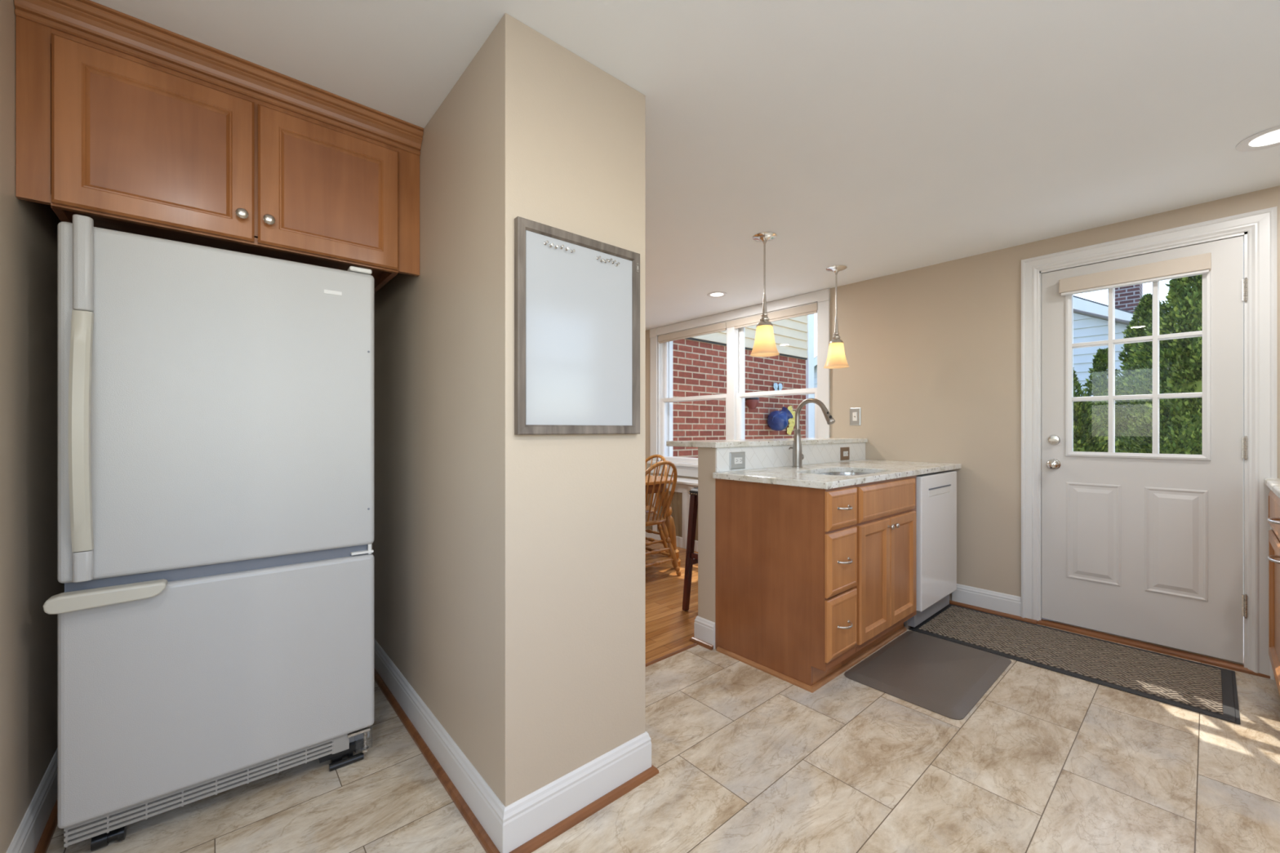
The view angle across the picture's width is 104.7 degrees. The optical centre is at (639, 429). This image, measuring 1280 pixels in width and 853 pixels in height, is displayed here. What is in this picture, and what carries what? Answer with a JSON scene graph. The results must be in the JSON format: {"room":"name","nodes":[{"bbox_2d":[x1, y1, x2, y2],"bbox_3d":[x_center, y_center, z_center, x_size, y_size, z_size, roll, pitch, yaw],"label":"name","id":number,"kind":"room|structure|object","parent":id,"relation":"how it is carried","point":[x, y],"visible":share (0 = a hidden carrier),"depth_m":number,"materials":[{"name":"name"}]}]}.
{"room":"kitchen","nodes":[
{"label":"kitchen","id":0,"kind":"room"},
{"bbox_2d":[0,0,64,852],"bbox_3d":[-1.653,0.014,1.253,0.120,2.242,1.460,0,0,-41],"label":"wall","id":1,"kind":"structure","parent":0,"point":[28,230],"depth_m":1.27,"materials":[{"name":"beige paint"}]},
{"bbox_2d":[6,747,57,852],"bbox_3d":[-1.611,1.068,1.215,0.134,0.134,1.374,0,0,-41],"label":"baseboard","id":2,"kind":"structure","parent":1,"relation":"attached to","point":[26,839],"depth_m":1.34,"materials":[{"name":"white paint"}]},
{"bbox_2d":[34,797,57,852],"bbox_3d":[-1.598,1.125,1.214,0.152,0.020,1.392,0,0,-41],"label":"trim","id":3,"kind":"structure","parent":1,"relation":"attached to","point":[46,836],"depth_m":1.38,"materials":[{"name":"brown wood"}]},
{"bbox_2d":[46,539,1279,852],"bbox_3d":[-0.824,1.165,1.866,6.398,0.060,5.700,0,0,-41],"label":"floor","id":4,"kind":"structure","parent":0,"point":[747,758],"depth_m":1.59,"materials":[{"name":"tile"}]},
{"bbox_2d":[43,214,373,851],"bbox_3d":[-1.407,0.293,1.728,0.734,1.684,0.802,0,0,-39],"label":"refrigerator","id":5,"kind":"object","parent":4,"relation":"on","point":[215,611],"visible":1,"depth_m":1.41,"materials":[{"name":"metal"}]},
{"bbox_2d":[43,553,373,828],"bbox_3d":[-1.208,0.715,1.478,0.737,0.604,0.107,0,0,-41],"label":"freezer","id":6,"kind":"object","parent":5,"relation":"in","point":[171,682],"depth_m":1.42,"materials":[{"name":"white metal"}]},
{"bbox_2d":[372,13,645,806],"bbox_3d":[-1.340,0.014,2.823,0.497,2.242,3.577,0,0,-41],"label":"wall pier","id":7,"kind":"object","parent":4,"relation":"on","point":[509,569],"visible":0.55,"depth_m":1.49,"materials":[{"name":"beige paint"}]},
{"bbox_2d":[373,638,651,852],"bbox_3d":[-1.303,1.068,2.780,0.525,0.134,3.491,0,0,-41],"label":"baseboard","id":8,"kind":"object","parent":7,"relation":"attached to","point":[509,827],"visible":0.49,"depth_m":1.48,"materials":[{"name":"white paint"}]},
{"bbox_2d":[514,216,639,435],"bbox_3d":[-0.168,-0.277,1.458,0.430,0.581,0.023,0,0,-41],"label":"whiteboard","id":9,"kind":"object","parent":7,"relation":"attached to","point":[577,314],"visible":1,"depth_m":1.44,"materials":[{"name":"white plastic"}]},
{"bbox_2d":[373,667,658,852],"bbox_3d":[-0.629,1.125,2.002,0.561,0.020,1.468,0,0,-41],"label":"trim","id":10,"kind":"structure","parent":4,"relation":"on","point":[564,825],"depth_m":1.50,"materials":[{"name":"brown wood"}]},
{"bbox_2d":[645,454,669,557],"bbox_3d":[-0.021,0.685,4.428,0.520,0.908,0.432,0,0,-41],"label":"chair","id":11,"kind":"object","parent":4,"relation":"on","point":[651,540],"visible":0.24,"depth_m":4.42,"materials":[{"name":"brown wood"}]},
{"bbox_2d":[645,460,680,576],"bbox_3d":[0.024,0.685,3.859,0.432,0.908,0.520,0,0,-41],"label":"chair","id":12,"kind":"object","parent":4,"relation":"on","point":[651,519],"visible":0.49,"depth_m":3.79,"materials":[{"name":"brown wood"}]},
{"bbox_2d":[645,475,680,568],"bbox_3d":[-0.554,0.766,4.045,1.363,0.735,1.260,0,0,-41],"label":"dining table","id":13,"kind":"object","parent":4,"relation":"on","point":[669,522],"visible":0.12,"depth_m":4.00,"materials":[{"name":"brown wood"}]},
{"bbox_2d":[645,643,697,666],"bbox_3d":[-0.025,1.137,2.331,0.846,0.016,0.026,0,0,-41],"label":"trim","id":14,"kind":"structure","parent":4,"relation":"on","point":[687,647],"depth_m":2.48,"materials":[{"name":"brown wood"}]},
{"bbox_2d":[645,474,697,551],"bbox_3d":[0.549,0.815,4.723,0.254,0.640,1.820,0,0,-41],"label":"radiator cover","id":15,"kind":"object","parent":4,"relation":"on","point":[680,504],"visible":0.18,"depth_m":4.75,"materials":[{"name":"white paint"}]},
{"bbox_2d":[645,493,652,530],"bbox_3d":[0.034,0.820,5.170,0.007,0.430,0.310,0,0,-41],"label":"grille","id":16,"kind":"object","parent":15,"relation":"attached to","point":[650,527],"depth_m":5.10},
{"bbox_2d":[657,491,682,537],"bbox_3d":[0.292,0.820,4.871,0.007,0.430,0.360,0,0,-41],"label":"grille","id":17,"kind":"object","parent":15,"relation":"attached to","point":[676,504],"depth_m":4.78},
{"bbox_2d":[694,509,697,541],"bbox_3d":[0.597,0.820,4.519,0.007,0.430,0.330,0,0,-41],"label":"grille","id":18,"kind":"object","parent":15,"relation":"attached to","point":[696,529],"depth_m":4.60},
{"bbox_2d":[682,487,697,610],"bbox_3d":[0.538,0.747,3.109,0.427,0.775,0.346,0,0,-41],"label":"bar stool","id":19,"kind":"object","parent":4,"relation":"on","point":[691,557],"visible":0.2,"depth_m":3.09,"materials":[{"name":"black wood"}]},
{"bbox_2d":[688,487,697,495],"bbox_3d":[0.552,0.385,3.108,0.365,0.050,0.325,0,0,-41],"label":"seat cushion","id":20,"kind":"object","parent":19,"relation":"on","point":[694,491],"depth_m":3.09,"materials":[{"name":"black leather"}]},
{"bbox_2d":[715,478,857,685],"bbox_3d":[0.709,0.693,2.396,0.277,0.884,0.661,0,0,-41],"label":"base cabinet","id":21,"kind":"object","parent":4,"relation":"on","point":[786,556],"visible":0.99,"depth_m":2.24,"materials":[{"name":"brown wood"}]},
{"bbox_2d":[715,626,906,693],"bbox_3d":[0.949,1.126,2.661,1.011,0.018,0.537,0,0,-41],"label":"trim","id":22,"kind":"structure","parent":21,"relation":"attached to","point":[849,664],"depth_m":2.35,"materials":[{"name":"brown wood"}]},
{"bbox_2d":[841,475,916,666],"bbox_3d":[1.085,0.693,2.724,0.722,0.883,0.655,0,0,-41],"label":"base cabinet","id":23,"kind":"object","parent":4,"relation":"on","point":[886,587],"visible":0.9,"depth_m":2.45,"materials":[{"name":"brown wood"}]},
{"bbox_2d":[712,459,960,489],"bbox_3d":[1.225,0.236,2.865,1.711,0.030,0.627,0,0,-41],"label":"countertop","id":24,"kind":"structure","parent":23,"relation":"on","point":[807,476],"depth_m":2.60,"materials":[{"name":"white stone"}]},
{"bbox_2d":[788,398,835,467],"bbox_3d":[0.977,0.020,2.839,0.073,0.401,0.307,0,0,-41],"label":"kitchen faucet","id":25,"kind":"object","parent":24,"relation":"on","point":[797,455],"visible":1,"depth_m":2.87,"materials":[{"name":"silver metal"}]},
{"bbox_2d":[818,471,868,475],"bbox_3d":[1.093,0.349,2.647,0.610,0.196,0.370,0,0,-41],"label":"sink","id":26,"kind":"object","parent":24,"relation":"in","point":[836,473],"visible":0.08,"depth_m":2.90,"materials":[{"name":"silver metal"}]},
{"bbox_2d":[844,631,1011,719],"bbox_3d":[1.382,1.125,2.351,0.788,0.018,0.480,0,0,-41],"label":"mat","id":27,"kind":"object","parent":4,"relation":"on","point":[944,677],"visible":1,"depth_m":2.27,"materials":[{"name":"grey plastic"}]},
{"bbox_2d":[903,471,956,629],"bbox_3d":[1.589,0.699,3.172,0.585,0.872,0.622,0,0,-41],"label":"dishwasher","id":28,"kind":"object","parent":4,"relation":"on","point":[936,492],"visible":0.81,"depth_m":2.90,"materials":[{"name":"white plastic"}]},
{"bbox_2d":[908,604,1240,724],"bbox_3d":[2.154,1.129,2.555,0.634,0.009,1.198,0,0,-41],"label":"runner mat","id":29,"kind":"object","parent":4,"relation":"on","point":[1207,690],"visible":0.85,"depth_m":2.40,"materials":[{"name":"grey fabric"}]},
{"bbox_2d":[1266,489,1279,695],"bbox_3d":[2.716,0.693,1.734,0.936,0.884,0.661,0,0,-41],"label":"base cabinet","id":30,"kind":"object","parent":4,"relation":"on","point":[1273,519],"visible":0.99,"depth_m":2.08,"materials":[{"name":"brown wood"}]},
{"bbox_2d":[1263,478,1279,498],"bbox_3d":[2.717,0.236,1.718,0.957,0.030,0.636,0,0,-41],"label":"countertop","id":31,"kind":"structure","parent":30,"relation":"on","point":[1273,484],"depth_m":2.02,"materials":[{"name":"white stone"}]},
{"bbox_2d":[90,0,1279,330],"bbox_3d":[-0.862,-1.157,1.833,6.498,0.100,5.700,0,0,-41],"label":"ceiling","id":32,"kind":"structure","parent":0,"point":[875,139],"depth_m":1.67,"materials":[{"name":"paint"}]},
{"bbox_2d":[706,291,726,297],"bbox_3d":[0.629,-1.103,4.035,0.160,0.006,0.160,0,0,-41],"label":"recessed light","id":33,"kind":"object","parent":32,"relation":"in","point":[717,294],"visible":1,"depth_m":4.03,"materials":[{"name":"white paint"}]},
{"bbox_2d":[750,231,779,356],"bbox_3d":[0.714,-0.768,2.825,0.166,0.679,0.166,0,0,-41],"label":"pendant lamp","id":34,"kind":"object","parent":32,"relation":"hanging from","point":[764,345],"visible":1,"depth_m":2.79,"materials":[{"name":"silver metal"}]},
{"bbox_2d":[823,264,848,368],"bbox_3d":[1.344,-0.768,3.380,0.166,0.679,0.166,0,0,-41],"label":"pendant lamp","id":35,"kind":"object","parent":32,"relation":"hanging from","point":[836,358],"visible":1,"depth_m":3.35,"materials":[{"name":"silver metal"}]},
{"bbox_2d":[1235,125,1279,151],"bbox_3d":[2.398,-1.103,1.859,0.196,0.006,0.196,0,0,-41],"label":"recessed light","id":36,"kind":"object","parent":32,"relation":"in","point":[1268,138],"visible":1,"depth_m":1.89,"materials":[{"name":"white paint"}]},
{"bbox_2d":[697,447,715,622],"bbox_3d":[0.989,0.615,3.156,1.688,1.040,0.121,0,0,-41],"label":"wall","id":37,"kind":"structure","parent":0,"point":[706,455],"depth_m":2.60,"materials":[{"name":"beige paint"}]},
{"bbox_2d":[689,636,713,650],"bbox_3d":[0.347,1.125,2.622,0.082,0.020,0.152,0,0,-41],"label":"trim","id":38,"kind":"structure","parent":37,"relation":"attached to","point":[702,643],"depth_m":2.59,"materials":[{"name":"brown wood"}]},
{"bbox_2d":[693,616,715,648],"bbox_3d":[0.979,1.068,3.157,1.702,0.134,0.134,0,0,-41],"label":"baseboard","id":39,"kind":"structure","parent":37,"relation":"attached to","point":[704,628],"depth_m":2.59,"materials":[{"name":"white paint"}]},
{"bbox_2d":[666,437,867,448],"bbox_3d":[0.915,0.079,3.222,1.712,0.030,0.368,0,0,-41],"label":"countertop","id":40,"kind":"structure","parent":37,"relation":"on","point":[775,442],"depth_m":2.82,"materials":[{"name":"stone"}]},
{"bbox_2d":[715,442,865,472],"bbox_3d":[1.031,0.157,3.107,1.686,0.126,0.008,0,0,-41],"label":"tile backsplash","id":41,"kind":"structure","parent":37,"relation":"attached to","point":[769,456],"depth_m":2.94,"materials":[{"name":"white tile"}]},
{"bbox_2d":[729,451,745,470],"bbox_3d":[0.528,0.167,2.659,0.132,0.092,0.010,0,0,-41],"label":"electrical outlet","id":42,"kind":"object","parent":41,"relation":"attached to","point":[737,460],"visible":1,"depth_m":2.65,"materials":[{"name":"silver metal"}]},
{"bbox_2d":[734,457,742,464],"bbox_3d":[0.529,0.167,2.657,0.064,0.034,0.004,0,0,-41],"label":"receptacle","id":43,"kind":"object","parent":42,"relation":"attached to","point":[738,460],"depth_m":2.65,"materials":[{"name":"white plastic"}]},
{"bbox_2d":[840,447,849,460],"bbox_3d":[1.433,0.168,3.443,0.125,0.090,0.010,0,0,-41],"label":"electrical outlet","id":44,"kind":"object","parent":41,"relation":"attached to","point":[844,451],"visible":1,"depth_m":3.43,"materials":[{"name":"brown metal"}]},
{"bbox_2d":[843,451,848,456],"bbox_3d":[1.435,0.168,3.442,0.064,0.034,0.004,0,0,-41],"label":"receptacle","id":45,"kind":"object","parent":44,"relation":"attached to","point":[845,453],"depth_m":3.44,"materials":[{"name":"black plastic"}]},
{"bbox_2d":[645,185,1279,600],"bbox_3d":[1.541,0.014,3.915,0.140,2.242,5.700,0,0,-41],"label":"wall","id":46,"kind":"structure","parent":0,"point":[933,353],"depth_m":3.18,"materials":[{"name":"beige paint"}]},
{"bbox_2d":[646,288,830,477],"bbox_3d":[0.852,-0.315,4.694,0.240,1.580,2.120,0,0,-41],"label":"window","id":47,"kind":"structure","parent":46,"relation":"in","point":[735,396],"depth_m":4.61,"materials":[{"name":"white paint"}]},
{"bbox_2d":[657,321,726,343],"bbox_3d":[0.520,-0.975,5.017,0.060,0.080,0.934,0,0,-41],"label":"roller shade","id":48,"kind":"object","parent":47,"relation":"attached to","point":[722,326],"visible":0.9,"depth_m":4.96,"materials":[{"name":"fabric"}]},
{"bbox_2d":[726,302,817,328],"bbox_3d":[1.134,-0.975,4.308,0.060,0.080,0.924,0,0,-41],"label":"roller shade","id":49,"kind":"object","parent":47,"relation":"attached to","point":[811,308],"visible":0.77,"depth_m":4.21,"materials":[{"name":"fabric"}]},
{"bbox_2d":[849,407,860,425],"bbox_3d":[1.617,-0.098,3.711,0.013,0.134,0.082,0,0,-41],"label":"wall plate","id":50,"kind":"object","parent":46,"relation":"attached to","point":[855,413],"visible":1,"depth_m":3.71,"materials":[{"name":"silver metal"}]},
{"bbox_2d":[951,583,1021,616],"bbox_3d":[2.159,1.068,3.084,0.014,0.134,0.366,0,0,-41],"label":"baseboard","id":51,"kind":"structure","parent":46,"relation":"attached to","point":[980,597],"depth_m":3.07,"materials":[{"name":"white paint"}]},
{"bbox_2d":[949,600,1037,624],"bbox_3d":[2.138,1.125,3.083,0.018,0.020,0.540,0,0,-41],"label":"trim","id":52,"kind":"structure","parent":46,"relation":"attached to","point":[960,604],"depth_m":3.04,"materials":[{"name":"brown wood"}]},
{"bbox_2d":[1040,235,1248,663],"bbox_3d":[2.593,0.094,2.593,0.118,2.010,0.770,0,0,-41],"label":"door","id":53,"kind":"structure","parent":46,"relation":"in","point":[1147,547],"depth_m":2.53,"materials":[{"name":"paint"}]},
{"bbox_2d":[1058,252,1211,296],"bbox_3d":[2.566,-0.803,2.588,0.056,0.090,0.561,0,0,-41],"label":"roller shade","id":54,"kind":"object","parent":53,"relation":"attached to","point":[1201,264],"visible":1,"depth_m":2.54,"materials":[{"name":"fabric"}]},
{"bbox_2d":[1021,206,1277,679],"bbox_3d":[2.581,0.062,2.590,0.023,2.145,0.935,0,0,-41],"label":"trim","id":55,"kind":"structure","parent":46,"relation":"attached to","point":[1260,226],"depth_m":2.30,"materials":[{"name":"white paint"}]},
{"bbox_2d":[1036,617,1270,679],"bbox_3d":[2.660,1.132,2.609,0.158,0.046,0.860,0,0,-41],"label":"trim","id":56,"kind":"structure","parent":46,"relation":"attached to","point":[1229,664],"depth_m":2.54,"materials":[{"name":"brown wood"}]},
{"label":"outside","id":57,"kind":"structure","parent":0,"visible":0},
{"bbox_2d":[1073,308,1130,324],"bbox_3d":[8.249,-2.313,8.805,0.070,2.964,6.528,0,0,-41],"label":"gutter","id":58,"kind":"object","parent":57,"point":[1075,311],"visible":0.22,"depth_m":8.83,"materials":[{"name":"grey metal"}]},
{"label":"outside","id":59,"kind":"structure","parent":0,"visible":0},
{"bbox_3d":[14.587,1.560,16.607,36.202,0.150,38.000,0,0,-41],"label":"ground","id":60,"kind":"structure","parent":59,"visible":0},
{"bbox_2d":[667,314,813,457],"bbox_3d":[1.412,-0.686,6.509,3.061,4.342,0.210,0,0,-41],"label":"house wing","id":61,"kind":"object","parent":60,"relation":"on","point":[697,365],"visible":0.17,"depth_m":6.14,"materials":[{"name":"red brick"}]},
{"bbox_2d":[745,397,759,408],"bbox_3d":[1.448,-0.363,6.362,0.176,0.195,0.178,0,0,-41],"label":"flower pot","id":62,"kind":"object","parent":61,"relation":"attached to","point":[752,402],"visible":0.77,"depth_m":6.30,"materials":[{"name":"red ceramic"}]},
{"bbox_2d":[773,382,782,390],"bbox_3d":[1.915,-0.570,6.846,0.217,0.151,0.027,0,0,-41],"label":"ornament","id":63,"kind":"object","parent":61,"relation":"attached to","point":[777,387],"visible":0.59,"depth_m":6.83,"materials":[{"name":"blue ceramic"}]},
{"bbox_2d":[767,406,792,431],"bbox_3d":[1.891,-0.146,6.692,0.348,0.332,0.295,0,0,-20],"label":"fish ornament","id":64,"kind":"object","parent":61,"relation":"attached to","point":[777,420],"visible":1,"depth_m":6.59,"materials":[{"name":"blue ceramic"}]},
{"bbox_2d":[786,405,795,435],"bbox_3d":[2.182,-0.135,7.090,0.266,0.415,0.036,0,0,-41],"label":"ornament","id":65,"kind":"object","parent":61,"relation":"attached to","point":[792,422],"visible":0.8,"depth_m":7.05,"materials":[{"name":"yellow ceramic"}]},
{"bbox_2d":[813,284,1142,437],"bbox_3d":[11.456,-1.535,15.878,8.690,6.040,13.000,0,0,-41],"label":"neighbor house","id":66,"kind":"structure","parent":60,"relation":"on","point":[1086,328],"depth_m":11.18,"materials":[{"name":"white"}]},
{"bbox_2d":[1073,367,1083,396],"bbox_3d":[8.139,0.127,9.374,0.932,2.715,0.953,0,0,-9],"label":"arborvitae","id":67,"kind":"object","parent":60,"relation":"on","point":[1077,385],"visible":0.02,"depth_m":9.27,"materials":[{"name":"green plant"}]},
{"bbox_2d":[1073,395,1122,453],"bbox_3d":[4.621,0.559,5.186,1.028,1.851,1.018,0,0,-41],"label":"arborvitae","id":68,"kind":"object","parent":60,"relation":"on","point":[1088,437],"visible":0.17,"depth_m":5.06,"materials":[{"name":"green plant"}]},
{"bbox_2d":[1080,347,1127,433],"bbox_3d":[7.561,0.070,8.067,0.983,2.829,0.991,0,0,26],"label":"arborvitae","id":69,"kind":"object","parent":60,"relation":"on","point":[1100,383],"visible":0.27,"depth_m":8.01,"materials":[{"name":"green plant"}]},
{"bbox_2d":[1099,293,1173,453],"bbox_3d":[7.047,-0.207,6.837,1.216,3.384,1.245,0,0,-13],"label":"arborvitae","id":70,"kind":"object","parent":60,"relation":"on","point":[1144,308],"visible":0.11,"depth_m":6.87,"materials":[{"name":"green plant"}]},
{"bbox_2d":[1115,274,1202,454],"bbox_3d":[6.169,-0.408,5.367,1.651,3.786,1.678,0,0,-44],"label":"arborvitae","id":71,"kind":"object","parent":60,"relation":"on","point":[1180,420],"visible":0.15,"depth_m":5.35,"materials":[{"name":"green plant"}]},
{"bbox_3d":[-1.692,0.014,2.120,0.956,2.242,0.100,0,0,-41],"label":"wall","id":72,"kind":"structure","parent":0,"visible":0},
{"bbox_2d":[13,0,423,293],"bbox_3d":[-1.393,-0.840,1.775,0.954,0.534,0.733,0,0,-41],"label":"upper cabinet","id":73,"kind":"object","parent":72,"relation":"attached to","point":[124,122],"visible":0.98,"depth_m":1.44,"materials":[{"name":"brown wood"}]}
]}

